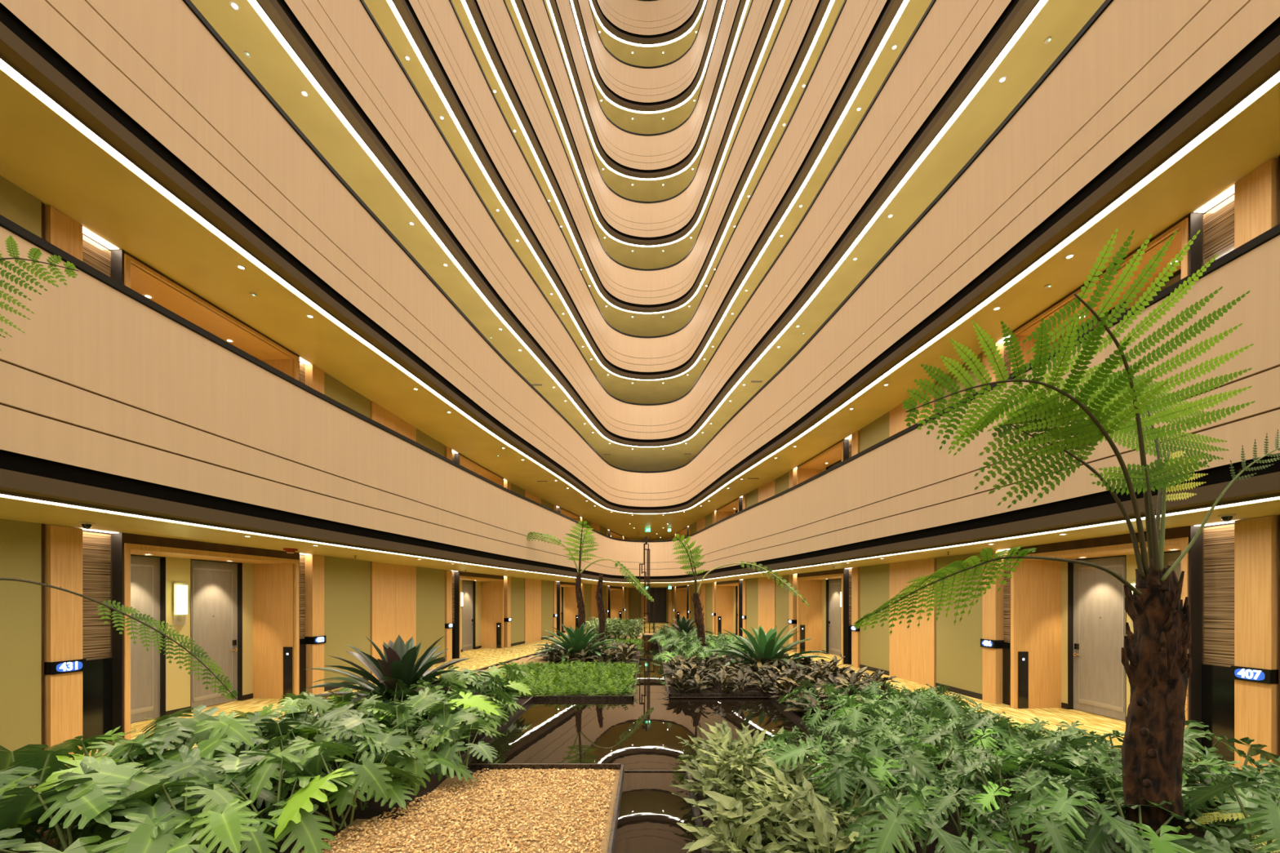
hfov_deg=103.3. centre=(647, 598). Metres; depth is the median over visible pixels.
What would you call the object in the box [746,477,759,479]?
ceiling vent
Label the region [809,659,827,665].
plant
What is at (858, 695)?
plant
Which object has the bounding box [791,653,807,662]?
plant
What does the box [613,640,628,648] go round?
plant
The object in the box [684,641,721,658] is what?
philodendron
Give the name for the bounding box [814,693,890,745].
philodendron
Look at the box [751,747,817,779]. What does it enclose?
leaf plant
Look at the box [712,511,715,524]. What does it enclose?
pillar
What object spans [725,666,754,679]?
plant
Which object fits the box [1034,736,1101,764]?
philodendron
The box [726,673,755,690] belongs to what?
plant
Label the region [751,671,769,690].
plant
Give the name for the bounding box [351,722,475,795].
plant
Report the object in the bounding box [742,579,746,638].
pillar
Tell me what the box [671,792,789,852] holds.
leaf plant
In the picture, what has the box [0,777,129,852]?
plant
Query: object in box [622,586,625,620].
pillar
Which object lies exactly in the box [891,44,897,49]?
recessed light
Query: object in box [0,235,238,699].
tree fern
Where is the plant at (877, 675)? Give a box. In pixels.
[862,669,891,688]
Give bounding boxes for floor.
[29,622,1234,839]
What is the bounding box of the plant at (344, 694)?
[340,692,360,702]
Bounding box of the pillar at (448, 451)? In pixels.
[444,446,452,460]
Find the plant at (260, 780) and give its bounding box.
[232,739,357,811]
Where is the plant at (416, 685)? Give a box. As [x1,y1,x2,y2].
[381,678,433,702]
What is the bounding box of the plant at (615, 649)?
[605,648,622,661]
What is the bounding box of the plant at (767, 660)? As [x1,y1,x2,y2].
[760,657,785,673]
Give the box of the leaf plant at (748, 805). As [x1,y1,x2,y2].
[685,796,782,851]
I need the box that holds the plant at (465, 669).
[444,668,503,697]
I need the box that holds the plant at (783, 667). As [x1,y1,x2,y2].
[771,665,785,675]
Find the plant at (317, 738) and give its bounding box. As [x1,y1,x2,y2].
[293,724,370,773]
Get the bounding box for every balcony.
[0,0,1279,540]
[0,214,1279,587]
[190,0,1105,471]
[363,0,932,404]
[451,0,844,336]
[479,0,829,269]
[515,0,751,203]
[550,0,736,138]
[577,0,723,66]
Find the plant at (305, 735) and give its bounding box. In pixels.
[288,714,349,746]
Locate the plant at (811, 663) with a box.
[802,662,829,677]
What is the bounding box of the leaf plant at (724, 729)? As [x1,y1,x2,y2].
[690,719,768,761]
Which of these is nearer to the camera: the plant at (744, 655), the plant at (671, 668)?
the plant at (671, 668)
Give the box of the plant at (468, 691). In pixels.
[445,678,507,711]
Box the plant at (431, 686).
[389,679,443,715]
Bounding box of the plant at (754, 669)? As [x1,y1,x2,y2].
[740,666,766,677]
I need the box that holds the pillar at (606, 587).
[605,586,608,627]
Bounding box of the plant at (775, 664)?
[760,660,784,675]
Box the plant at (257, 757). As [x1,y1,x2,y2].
[235,749,334,811]
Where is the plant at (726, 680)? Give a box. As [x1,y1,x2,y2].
[707,673,738,692]
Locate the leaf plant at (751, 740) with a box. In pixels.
[718,722,781,768]
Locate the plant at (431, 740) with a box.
[358,715,469,777]
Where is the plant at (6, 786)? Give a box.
[0,785,81,840]
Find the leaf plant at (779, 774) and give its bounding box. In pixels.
[742,754,842,821]
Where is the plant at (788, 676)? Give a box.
[772,674,814,694]
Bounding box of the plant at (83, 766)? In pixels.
[0,757,103,852]
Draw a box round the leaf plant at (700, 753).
[685,748,743,796]
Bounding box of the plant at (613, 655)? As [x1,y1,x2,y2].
[606,652,624,662]
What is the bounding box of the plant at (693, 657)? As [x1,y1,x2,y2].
[678,655,698,662]
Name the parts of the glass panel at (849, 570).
streaked pane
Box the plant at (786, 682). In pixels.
[776,677,791,690]
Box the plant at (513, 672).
[475,662,532,698]
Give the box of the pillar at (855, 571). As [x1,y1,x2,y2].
[851,567,859,667]
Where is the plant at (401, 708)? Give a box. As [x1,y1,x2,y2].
[337,703,434,751]
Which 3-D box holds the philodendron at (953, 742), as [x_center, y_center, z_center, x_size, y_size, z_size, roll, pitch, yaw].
[2.644,1.404,4.760,0.814,0.507,0.749,0,0,45]
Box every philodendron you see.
[646,626,681,643]
[650,634,679,650]
[651,626,674,639]
[652,644,686,664]
[661,634,684,651]
[662,635,690,654]
[662,636,691,654]
[665,631,685,649]
[673,635,712,650]
[673,640,702,653]
[680,634,696,641]
[680,637,719,656]
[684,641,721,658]
[684,645,717,662]
[688,632,719,645]
[689,626,707,636]
[694,642,714,657]
[696,639,728,659]
[707,633,730,648]
[708,632,743,645]
[716,637,735,653]
[717,639,750,662]
[751,729,822,773]
[761,731,907,806]
[777,679,832,708]
[777,724,836,759]
[778,684,831,717]
[779,746,915,836]
[784,754,900,852]
[800,691,852,735]
[804,724,891,764]
[811,680,874,716]
[813,705,897,751]
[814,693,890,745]
[822,720,935,789]
[824,681,848,704]
[824,693,909,721]
[826,735,946,796]
[836,781,1006,852]
[837,684,880,697]
[837,773,950,849]
[839,691,903,719]
[845,755,1008,838]
[848,700,946,754]
[857,716,913,756]
[857,732,933,773]
[858,680,886,701]
[861,681,895,701]
[862,689,939,716]
[875,711,928,727]
[880,688,938,727]
[883,736,987,815]
[885,709,964,755]
[886,702,961,764]
[889,684,911,702]
[897,720,964,767]
[899,689,942,702]
[905,684,942,702]
[906,688,946,717]
[906,688,959,726]
[911,726,1012,805]
[918,785,1039,852]
[919,684,978,711]
[923,695,974,726]
[928,748,1099,822]
[933,709,970,730]
[938,693,988,719]
[940,711,1001,746]
[941,716,1020,755]
[946,743,1103,808]
[946,759,1092,846]
[960,710,1038,763]
[961,717,1065,781]
[961,733,1028,784]
[962,800,1089,852]
[965,702,1005,721]
[994,716,1044,740]
[994,774,1154,852]
[998,730,1112,777]
[1001,729,1062,746]
[1008,750,1123,839]
[1013,717,1068,741]
[1016,728,1125,813]
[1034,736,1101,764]
[1046,765,1224,830]
[1050,772,1240,852]
[1056,720,1111,752]
[1063,729,1222,820]
[1077,740,1121,777]
[1081,738,1122,770]
[1095,720,1264,803]
[1095,732,1279,824]
[1106,758,1279,840]
[1167,775,1279,852]
[1183,756,1279,816]
[1186,734,1279,807]
[1211,767,1279,795]
[1213,786,1279,852]
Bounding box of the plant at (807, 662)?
[799,657,814,665]
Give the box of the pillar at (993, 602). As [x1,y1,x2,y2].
[982,550,1004,703]
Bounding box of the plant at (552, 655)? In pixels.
[537,650,561,665]
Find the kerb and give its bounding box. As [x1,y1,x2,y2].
[438,631,1038,737]
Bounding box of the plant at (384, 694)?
[353,687,399,706]
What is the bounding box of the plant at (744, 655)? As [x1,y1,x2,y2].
[737,653,749,661]
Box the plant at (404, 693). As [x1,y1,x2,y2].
[359,688,426,719]
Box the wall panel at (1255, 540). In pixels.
[1234,515,1278,773]
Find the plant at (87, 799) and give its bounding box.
[0,755,180,852]
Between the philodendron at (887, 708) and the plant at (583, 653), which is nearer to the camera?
the philodendron at (887, 708)
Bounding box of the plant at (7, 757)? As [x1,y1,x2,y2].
[0,744,70,789]
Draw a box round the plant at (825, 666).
[813,662,834,679]
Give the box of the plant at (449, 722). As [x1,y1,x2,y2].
[413,697,502,751]
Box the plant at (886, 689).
[878,686,897,693]
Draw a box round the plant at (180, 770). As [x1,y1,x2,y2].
[152,755,284,838]
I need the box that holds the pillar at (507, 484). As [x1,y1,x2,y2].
[503,480,511,490]
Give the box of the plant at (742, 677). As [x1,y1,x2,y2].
[723,669,761,693]
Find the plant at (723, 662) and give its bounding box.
[714,656,732,669]
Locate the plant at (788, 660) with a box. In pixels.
[776,657,793,670]
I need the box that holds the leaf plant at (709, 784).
[668,746,742,798]
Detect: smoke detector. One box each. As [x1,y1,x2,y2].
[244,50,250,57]
[249,293,257,297]
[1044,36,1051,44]
[1044,284,1051,288]
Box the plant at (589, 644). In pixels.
[577,644,601,659]
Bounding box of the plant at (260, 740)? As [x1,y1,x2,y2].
[216,736,274,762]
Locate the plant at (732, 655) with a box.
[725,653,742,663]
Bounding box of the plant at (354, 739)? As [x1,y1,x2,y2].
[276,721,362,755]
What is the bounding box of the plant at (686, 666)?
[680,663,703,677]
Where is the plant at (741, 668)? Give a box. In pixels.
[719,668,746,681]
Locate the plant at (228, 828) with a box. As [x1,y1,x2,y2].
[111,798,278,852]
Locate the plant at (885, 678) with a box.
[865,675,902,688]
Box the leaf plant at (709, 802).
[691,783,779,834]
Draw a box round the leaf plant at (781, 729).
[746,726,801,750]
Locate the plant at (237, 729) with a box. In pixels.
[103,711,260,767]
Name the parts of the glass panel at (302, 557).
streaked pane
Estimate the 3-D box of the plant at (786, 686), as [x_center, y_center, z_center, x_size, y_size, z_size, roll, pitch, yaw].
[2.183,1.447,7.840,0.603,0.409,0.541,0,0,42]
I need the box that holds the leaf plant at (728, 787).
[690,775,791,827]
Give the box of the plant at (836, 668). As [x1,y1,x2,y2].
[819,666,848,676]
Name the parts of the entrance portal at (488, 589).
skirting, black service panel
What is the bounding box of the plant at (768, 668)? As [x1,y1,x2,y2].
[751,666,782,681]
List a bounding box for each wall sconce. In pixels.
[172,582,188,625]
[461,592,463,608]
[840,591,841,606]
[1130,581,1135,627]
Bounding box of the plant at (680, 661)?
[673,657,694,667]
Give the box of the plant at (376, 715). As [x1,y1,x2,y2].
[366,694,421,732]
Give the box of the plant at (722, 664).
[718,662,735,674]
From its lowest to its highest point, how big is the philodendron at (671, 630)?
0.699 m
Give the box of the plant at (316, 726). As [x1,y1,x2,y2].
[280,697,337,744]
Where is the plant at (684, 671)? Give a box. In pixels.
[675,668,705,680]
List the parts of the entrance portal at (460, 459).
glass panel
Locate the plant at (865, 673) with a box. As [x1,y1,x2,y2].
[857,669,880,683]
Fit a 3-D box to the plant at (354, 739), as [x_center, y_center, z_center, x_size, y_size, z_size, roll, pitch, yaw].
[-3.015,1.375,4.701,0.752,0.526,1.008,0,0,-25]
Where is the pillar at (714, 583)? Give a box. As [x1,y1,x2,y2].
[712,582,715,635]
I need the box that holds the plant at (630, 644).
[618,643,643,653]
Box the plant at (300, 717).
[260,705,324,735]
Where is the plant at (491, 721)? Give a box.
[452,693,506,729]
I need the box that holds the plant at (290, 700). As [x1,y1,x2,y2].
[257,693,320,728]
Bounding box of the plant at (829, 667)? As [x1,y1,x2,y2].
[804,666,834,678]
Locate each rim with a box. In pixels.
[435,763,623,852]
[624,769,684,772]
[638,635,661,657]
[685,763,710,852]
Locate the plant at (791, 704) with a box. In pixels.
[782,693,803,712]
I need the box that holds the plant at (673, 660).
[663,654,687,664]
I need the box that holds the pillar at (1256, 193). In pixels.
[1234,158,1278,248]
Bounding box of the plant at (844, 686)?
[837,680,858,691]
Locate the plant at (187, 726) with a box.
[139,704,260,759]
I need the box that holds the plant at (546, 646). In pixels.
[533,642,554,657]
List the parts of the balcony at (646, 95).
handrail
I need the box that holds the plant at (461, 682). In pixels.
[443,670,506,697]
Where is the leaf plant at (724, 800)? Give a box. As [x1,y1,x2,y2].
[702,786,836,852]
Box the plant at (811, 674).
[790,671,822,688]
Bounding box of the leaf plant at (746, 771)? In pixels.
[733,757,796,797]
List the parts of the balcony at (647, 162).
handrail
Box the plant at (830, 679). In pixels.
[814,675,856,690]
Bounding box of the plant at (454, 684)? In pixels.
[400,681,466,719]
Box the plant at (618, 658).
[617,648,632,662]
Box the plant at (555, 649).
[539,647,559,663]
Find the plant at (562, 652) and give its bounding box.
[551,646,575,663]
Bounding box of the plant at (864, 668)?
[842,666,874,681]
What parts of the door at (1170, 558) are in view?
moulding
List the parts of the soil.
pool rim, pool rim, pool rim, pool rim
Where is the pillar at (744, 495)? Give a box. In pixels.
[742,493,746,509]
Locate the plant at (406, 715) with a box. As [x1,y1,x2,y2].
[376,704,426,734]
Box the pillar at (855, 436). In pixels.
[851,430,859,456]
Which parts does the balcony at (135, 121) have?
handrail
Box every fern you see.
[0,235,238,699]
[526,520,653,636]
[671,533,810,652]
[853,227,1279,852]
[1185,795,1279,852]
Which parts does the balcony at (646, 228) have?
handrail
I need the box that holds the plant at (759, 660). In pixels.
[746,657,773,668]
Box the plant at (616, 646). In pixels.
[606,643,621,655]
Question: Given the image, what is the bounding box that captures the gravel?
[10,632,1262,852]
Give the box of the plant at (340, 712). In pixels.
[311,703,417,768]
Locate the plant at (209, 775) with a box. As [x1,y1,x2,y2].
[67,744,226,852]
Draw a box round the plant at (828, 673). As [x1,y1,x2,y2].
[819,670,844,680]
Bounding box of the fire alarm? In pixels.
[283,547,297,553]
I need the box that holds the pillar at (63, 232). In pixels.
[44,205,82,261]
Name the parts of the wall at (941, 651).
wallcovering panel, timber panel, timber panel, wallcovering panel, wallcovering panel, wallcovering panel, timber panel, timber panel, timber panel, timber panel, wallcovering panel, wallcovering panel, wallcovering panel, wallcovering panel, timber panel, timber panel, timber panel, timber panel, wallcovering panel, wallcovering panel, wallcovering panel, wallcovering panel, timber panel, timber panel, skirting, timber panel, timber panel, wallcovering panel, wallcovering panel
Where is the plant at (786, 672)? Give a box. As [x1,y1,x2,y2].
[768,671,789,688]
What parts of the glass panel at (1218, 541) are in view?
streaked pane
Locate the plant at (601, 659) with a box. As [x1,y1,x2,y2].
[591,651,617,664]
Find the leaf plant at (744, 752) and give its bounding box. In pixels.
[695,738,782,782]
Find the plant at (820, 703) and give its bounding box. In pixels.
[819,702,839,718]
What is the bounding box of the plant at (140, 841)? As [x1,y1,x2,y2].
[87,776,280,852]
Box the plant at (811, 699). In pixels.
[794,694,835,725]
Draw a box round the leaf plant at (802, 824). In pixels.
[761,808,839,852]
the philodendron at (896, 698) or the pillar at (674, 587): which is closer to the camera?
the philodendron at (896, 698)
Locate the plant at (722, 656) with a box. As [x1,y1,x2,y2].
[712,654,725,668]
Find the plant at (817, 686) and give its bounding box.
[812,684,843,694]
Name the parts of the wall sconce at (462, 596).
lamp shade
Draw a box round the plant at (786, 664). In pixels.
[786,663,821,670]
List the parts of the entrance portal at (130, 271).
glass panel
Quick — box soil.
[97,637,1277,852]
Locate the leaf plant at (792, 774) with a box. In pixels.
[744,758,813,785]
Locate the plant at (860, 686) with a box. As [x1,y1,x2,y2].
[835,685,867,696]
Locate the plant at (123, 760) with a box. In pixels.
[115,742,169,807]
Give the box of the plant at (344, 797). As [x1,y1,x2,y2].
[294,748,421,816]
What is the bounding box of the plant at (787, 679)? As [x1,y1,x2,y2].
[781,677,821,696]
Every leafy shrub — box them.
[584,621,599,636]
[584,623,598,635]
[586,616,598,631]
[597,619,616,639]
[604,619,619,638]
[606,617,626,638]
[608,622,622,638]
[615,622,629,639]
[620,619,642,639]
[622,619,641,639]
[626,617,645,639]
[628,621,644,635]
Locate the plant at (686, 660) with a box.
[674,657,693,666]
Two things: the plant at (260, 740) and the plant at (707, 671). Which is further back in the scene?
the plant at (707, 671)
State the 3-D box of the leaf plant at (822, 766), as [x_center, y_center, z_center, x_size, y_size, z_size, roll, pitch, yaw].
[1.276,1.456,4.198,0.501,0.382,0.549,0,0,3]
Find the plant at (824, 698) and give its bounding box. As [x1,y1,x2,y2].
[800,687,828,707]
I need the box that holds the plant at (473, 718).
[412,702,503,744]
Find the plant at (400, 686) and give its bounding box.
[347,675,420,728]
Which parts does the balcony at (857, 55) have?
handrail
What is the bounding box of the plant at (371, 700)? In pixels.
[347,693,392,723]
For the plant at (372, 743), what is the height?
0.515 m
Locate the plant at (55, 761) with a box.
[0,746,139,839]
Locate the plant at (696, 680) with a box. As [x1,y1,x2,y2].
[685,673,711,693]
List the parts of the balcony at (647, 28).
handrail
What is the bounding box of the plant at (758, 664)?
[746,661,772,674]
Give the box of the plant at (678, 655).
[670,654,685,662]
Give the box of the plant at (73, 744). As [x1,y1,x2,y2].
[17,734,142,789]
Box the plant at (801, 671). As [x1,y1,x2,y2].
[791,668,818,678]
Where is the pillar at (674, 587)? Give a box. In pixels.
[674,586,675,624]
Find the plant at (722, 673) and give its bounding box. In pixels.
[703,669,742,693]
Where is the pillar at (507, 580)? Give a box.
[503,576,511,647]
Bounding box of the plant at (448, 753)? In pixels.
[428,720,505,782]
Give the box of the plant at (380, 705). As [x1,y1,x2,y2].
[313,701,394,742]
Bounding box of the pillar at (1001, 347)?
[982,342,1004,382]
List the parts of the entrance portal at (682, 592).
black service panel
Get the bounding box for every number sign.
[44,658,85,675]
[304,635,326,644]
[444,622,453,628]
[503,617,511,622]
[787,619,796,623]
[850,625,859,631]
[980,638,1004,648]
[1231,665,1278,684]
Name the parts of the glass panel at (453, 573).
streaked pane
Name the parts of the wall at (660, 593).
wallcovering panel, timber panel, lift lobby panel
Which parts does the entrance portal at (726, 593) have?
black service panel, door, glass panel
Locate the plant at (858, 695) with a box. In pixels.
[843,695,882,726]
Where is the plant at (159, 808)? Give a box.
[71,759,271,848]
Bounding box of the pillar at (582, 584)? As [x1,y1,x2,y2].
[581,583,584,604]
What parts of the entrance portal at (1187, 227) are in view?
glass panel, door, door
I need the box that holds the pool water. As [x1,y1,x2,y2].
[462,636,847,852]
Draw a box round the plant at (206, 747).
[179,724,294,798]
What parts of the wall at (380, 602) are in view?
wallcovering panel, wallcovering panel, wallcovering panel, wallcovering panel, timber panel, timber panel, skirting, timber panel, timber panel, wallcovering panel, wallcovering panel, wallcovering panel, wallcovering panel, timber panel, timber panel, skirting, timber panel, timber panel, wallcovering panel, wallcovering panel, wallcovering panel, wallcovering panel, timber panel, timber panel, timber panel, timber panel, wallcovering panel, wallcovering panel, wallcovering panel, timber panel, timber panel, wallcovering panel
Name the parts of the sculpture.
bronze rod, bronze rod, bronze rod, bronze rod, bronze rod, bronze rod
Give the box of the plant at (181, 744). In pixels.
[165,737,200,750]
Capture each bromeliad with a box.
[303,635,496,706]
[525,622,621,662]
[655,615,710,635]
[702,624,831,673]
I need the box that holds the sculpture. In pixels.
[639,536,654,633]
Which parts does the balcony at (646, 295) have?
handrail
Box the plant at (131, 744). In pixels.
[30,734,169,842]
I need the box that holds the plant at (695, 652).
[694,652,712,664]
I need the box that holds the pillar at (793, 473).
[789,469,796,488]
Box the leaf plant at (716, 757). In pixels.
[693,736,783,792]
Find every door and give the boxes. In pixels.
[130,555,159,723]
[191,560,237,710]
[462,581,473,650]
[827,578,840,655]
[1073,556,1125,720]
[1163,551,1181,599]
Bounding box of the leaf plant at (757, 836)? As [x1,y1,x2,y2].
[707,822,802,852]
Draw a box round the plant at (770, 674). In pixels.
[760,673,778,687]
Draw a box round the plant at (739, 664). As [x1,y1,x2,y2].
[725,657,747,676]
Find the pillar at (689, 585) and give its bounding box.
[688,585,690,622]
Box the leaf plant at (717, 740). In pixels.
[675,734,729,763]
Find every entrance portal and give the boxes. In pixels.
[108,532,299,739]
[109,248,299,381]
[453,453,503,486]
[453,571,503,658]
[557,506,580,521]
[557,581,578,636]
[608,530,622,539]
[608,586,622,622]
[675,526,688,538]
[675,585,688,626]
[715,497,742,522]
[715,579,742,639]
[796,439,848,484]
[796,568,848,664]
[1009,212,1204,373]
[1009,525,1206,750]
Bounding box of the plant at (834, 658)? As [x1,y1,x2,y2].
[817,655,855,675]
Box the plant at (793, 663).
[779,659,810,677]
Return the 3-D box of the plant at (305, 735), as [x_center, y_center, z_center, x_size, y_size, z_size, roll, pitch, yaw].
[-3.242,1.383,5.121,0.921,0.512,0.873,0,0,17]
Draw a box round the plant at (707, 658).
[699,652,725,670]
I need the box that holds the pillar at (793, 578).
[789,574,796,652]
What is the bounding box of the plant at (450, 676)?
[418,665,465,697]
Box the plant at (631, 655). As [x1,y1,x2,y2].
[619,645,642,658]
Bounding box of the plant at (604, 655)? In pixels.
[594,647,612,662]
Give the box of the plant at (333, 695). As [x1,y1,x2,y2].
[282,689,349,728]
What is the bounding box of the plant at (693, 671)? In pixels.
[675,666,709,690]
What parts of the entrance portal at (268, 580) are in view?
skirting, black service panel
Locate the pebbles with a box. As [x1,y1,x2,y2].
[11,727,1266,852]
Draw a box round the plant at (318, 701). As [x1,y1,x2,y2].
[238,692,334,747]
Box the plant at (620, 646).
[613,644,633,657]
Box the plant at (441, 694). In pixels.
[425,689,478,716]
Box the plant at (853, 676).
[836,671,868,693]
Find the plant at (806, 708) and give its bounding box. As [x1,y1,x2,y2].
[792,695,829,719]
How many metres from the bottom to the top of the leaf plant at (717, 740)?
0.375 m
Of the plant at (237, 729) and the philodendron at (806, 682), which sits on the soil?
the philodendron at (806, 682)
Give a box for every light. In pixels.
[82,226,118,249]
[82,528,119,533]
[142,293,152,298]
[229,0,239,10]
[235,264,246,270]
[299,357,310,364]
[300,89,308,97]
[306,314,314,318]
[404,55,410,61]
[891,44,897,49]
[992,306,1000,311]
[998,75,1006,83]
[1064,253,1075,259]
[1194,185,1234,213]
[1194,520,1234,526]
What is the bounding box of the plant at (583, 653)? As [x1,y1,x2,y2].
[572,648,595,662]
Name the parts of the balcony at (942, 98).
handrail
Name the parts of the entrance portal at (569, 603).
glass panel, door, timber frame, black service panel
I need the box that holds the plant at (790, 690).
[773,684,806,707]
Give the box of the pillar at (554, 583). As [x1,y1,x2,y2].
[552,581,556,637]
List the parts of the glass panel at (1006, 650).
streaked pane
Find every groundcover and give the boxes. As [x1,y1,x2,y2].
[482,659,641,697]
[605,637,642,649]
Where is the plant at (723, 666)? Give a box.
[714,665,737,679]
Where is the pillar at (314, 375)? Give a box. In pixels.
[304,364,324,394]
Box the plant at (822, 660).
[811,658,838,670]
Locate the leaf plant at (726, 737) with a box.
[685,725,761,782]
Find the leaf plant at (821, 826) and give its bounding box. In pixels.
[762,790,921,852]
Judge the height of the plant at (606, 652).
0.387 m
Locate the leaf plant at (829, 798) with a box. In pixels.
[788,775,859,813]
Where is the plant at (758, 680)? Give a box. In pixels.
[751,675,777,693]
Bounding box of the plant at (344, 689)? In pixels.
[337,679,378,699]
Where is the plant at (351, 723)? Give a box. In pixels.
[324,711,432,779]
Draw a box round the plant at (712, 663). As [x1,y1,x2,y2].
[701,658,720,668]
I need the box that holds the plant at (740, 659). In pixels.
[728,656,755,673]
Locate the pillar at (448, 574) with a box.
[444,569,452,661]
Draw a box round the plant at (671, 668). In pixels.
[662,663,691,678]
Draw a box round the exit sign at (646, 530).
[644,528,650,532]
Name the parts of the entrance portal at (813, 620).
black service panel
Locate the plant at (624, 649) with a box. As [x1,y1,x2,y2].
[613,647,639,663]
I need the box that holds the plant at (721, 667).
[707,663,726,677]
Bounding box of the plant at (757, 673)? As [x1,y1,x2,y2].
[745,670,768,686]
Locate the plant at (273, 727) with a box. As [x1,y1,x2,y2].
[248,718,336,756]
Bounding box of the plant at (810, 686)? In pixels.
[780,680,823,696]
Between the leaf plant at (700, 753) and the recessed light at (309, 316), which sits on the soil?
the leaf plant at (700, 753)
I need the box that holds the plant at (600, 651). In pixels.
[593,645,608,657]
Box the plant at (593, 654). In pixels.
[582,649,602,663]
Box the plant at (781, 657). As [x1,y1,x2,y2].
[767,653,786,668]
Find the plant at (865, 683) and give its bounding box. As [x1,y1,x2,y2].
[853,680,888,696]
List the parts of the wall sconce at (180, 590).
lamp shade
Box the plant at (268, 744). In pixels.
[244,734,337,799]
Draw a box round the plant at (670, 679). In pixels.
[660,665,690,684]
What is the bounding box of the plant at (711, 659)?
[690,656,719,670]
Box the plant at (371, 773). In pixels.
[217,742,424,844]
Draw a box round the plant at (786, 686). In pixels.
[766,680,801,702]
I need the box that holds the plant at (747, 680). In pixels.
[732,671,753,686]
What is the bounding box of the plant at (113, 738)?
[72,717,191,767]
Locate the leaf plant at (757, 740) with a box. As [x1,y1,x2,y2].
[724,728,771,768]
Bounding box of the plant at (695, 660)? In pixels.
[687,654,702,666]
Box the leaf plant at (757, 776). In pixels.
[704,767,775,799]
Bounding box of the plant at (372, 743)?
[297,729,396,806]
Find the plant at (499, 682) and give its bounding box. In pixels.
[474,671,525,716]
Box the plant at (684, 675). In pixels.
[665,673,690,691]
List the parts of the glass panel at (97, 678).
streaked pane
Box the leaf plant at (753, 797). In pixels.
[738,780,815,841]
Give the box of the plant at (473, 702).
[403,684,500,740]
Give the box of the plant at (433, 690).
[413,674,486,710]
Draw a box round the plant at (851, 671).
[840,670,865,684]
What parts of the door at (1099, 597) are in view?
lever handle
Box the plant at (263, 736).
[221,717,270,756]
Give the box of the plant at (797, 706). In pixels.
[783,690,825,715]
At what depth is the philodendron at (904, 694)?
7.05 m
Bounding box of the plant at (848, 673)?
[839,672,867,683]
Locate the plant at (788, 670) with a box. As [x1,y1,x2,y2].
[773,666,801,686]
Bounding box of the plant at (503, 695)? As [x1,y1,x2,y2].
[467,687,527,725]
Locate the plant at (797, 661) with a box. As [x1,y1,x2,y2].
[790,658,808,668]
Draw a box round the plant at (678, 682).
[666,669,700,693]
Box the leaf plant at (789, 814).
[767,773,857,852]
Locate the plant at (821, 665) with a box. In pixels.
[819,660,845,673]
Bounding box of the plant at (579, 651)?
[568,648,587,660]
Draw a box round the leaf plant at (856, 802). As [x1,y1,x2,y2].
[813,788,880,852]
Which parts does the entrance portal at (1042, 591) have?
black service panel, skirting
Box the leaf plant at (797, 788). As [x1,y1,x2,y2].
[782,780,851,826]
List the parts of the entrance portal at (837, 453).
glass panel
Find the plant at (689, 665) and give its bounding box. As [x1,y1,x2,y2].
[680,659,704,670]
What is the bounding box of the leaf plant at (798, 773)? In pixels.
[762,762,844,824]
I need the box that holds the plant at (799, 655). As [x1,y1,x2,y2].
[799,654,821,665]
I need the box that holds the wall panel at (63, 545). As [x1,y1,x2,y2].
[44,524,82,754]
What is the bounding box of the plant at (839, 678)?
[835,677,860,688]
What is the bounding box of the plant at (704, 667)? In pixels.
[698,666,715,683]
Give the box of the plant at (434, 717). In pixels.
[395,697,439,725]
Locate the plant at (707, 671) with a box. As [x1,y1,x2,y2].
[698,668,715,684]
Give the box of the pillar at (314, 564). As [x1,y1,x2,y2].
[304,554,324,694]
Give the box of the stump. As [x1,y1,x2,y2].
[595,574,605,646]
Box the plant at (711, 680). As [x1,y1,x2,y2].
[706,669,726,685]
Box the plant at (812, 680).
[804,675,825,689]
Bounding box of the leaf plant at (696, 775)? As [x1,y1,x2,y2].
[677,755,758,821]
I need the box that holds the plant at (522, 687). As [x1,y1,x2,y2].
[481,676,532,706]
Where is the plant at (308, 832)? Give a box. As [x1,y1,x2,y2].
[177,749,360,852]
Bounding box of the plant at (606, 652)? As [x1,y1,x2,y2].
[602,649,616,663]
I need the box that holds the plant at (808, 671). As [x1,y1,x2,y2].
[788,666,826,680]
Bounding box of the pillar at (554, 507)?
[552,504,556,511]
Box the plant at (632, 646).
[626,644,642,658]
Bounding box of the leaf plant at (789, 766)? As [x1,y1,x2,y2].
[777,758,828,790]
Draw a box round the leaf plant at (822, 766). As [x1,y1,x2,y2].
[779,745,832,787]
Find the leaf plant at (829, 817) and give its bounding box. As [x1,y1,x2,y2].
[806,804,919,852]
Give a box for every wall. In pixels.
[0,175,630,756]
[630,587,666,622]
[666,155,1279,773]
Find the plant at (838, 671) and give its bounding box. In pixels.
[828,665,852,685]
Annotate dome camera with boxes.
[78,521,94,528]
[1217,513,1235,521]
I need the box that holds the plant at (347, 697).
[312,692,358,719]
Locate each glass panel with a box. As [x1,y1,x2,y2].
[82,234,111,277]
[82,531,112,742]
[299,555,306,693]
[452,572,454,658]
[848,568,851,665]
[1002,551,1009,705]
[1201,524,1234,764]
[1202,194,1234,266]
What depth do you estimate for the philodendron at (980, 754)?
3.82 m
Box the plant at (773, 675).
[758,668,787,694]
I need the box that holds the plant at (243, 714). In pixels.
[196,710,255,742]
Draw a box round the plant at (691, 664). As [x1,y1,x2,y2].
[691,664,716,675]
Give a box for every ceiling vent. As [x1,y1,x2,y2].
[530,383,543,386]
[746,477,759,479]
[750,380,763,382]
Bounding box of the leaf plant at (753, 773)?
[733,768,805,808]
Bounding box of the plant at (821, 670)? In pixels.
[808,666,834,680]
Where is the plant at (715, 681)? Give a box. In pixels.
[701,669,725,688]

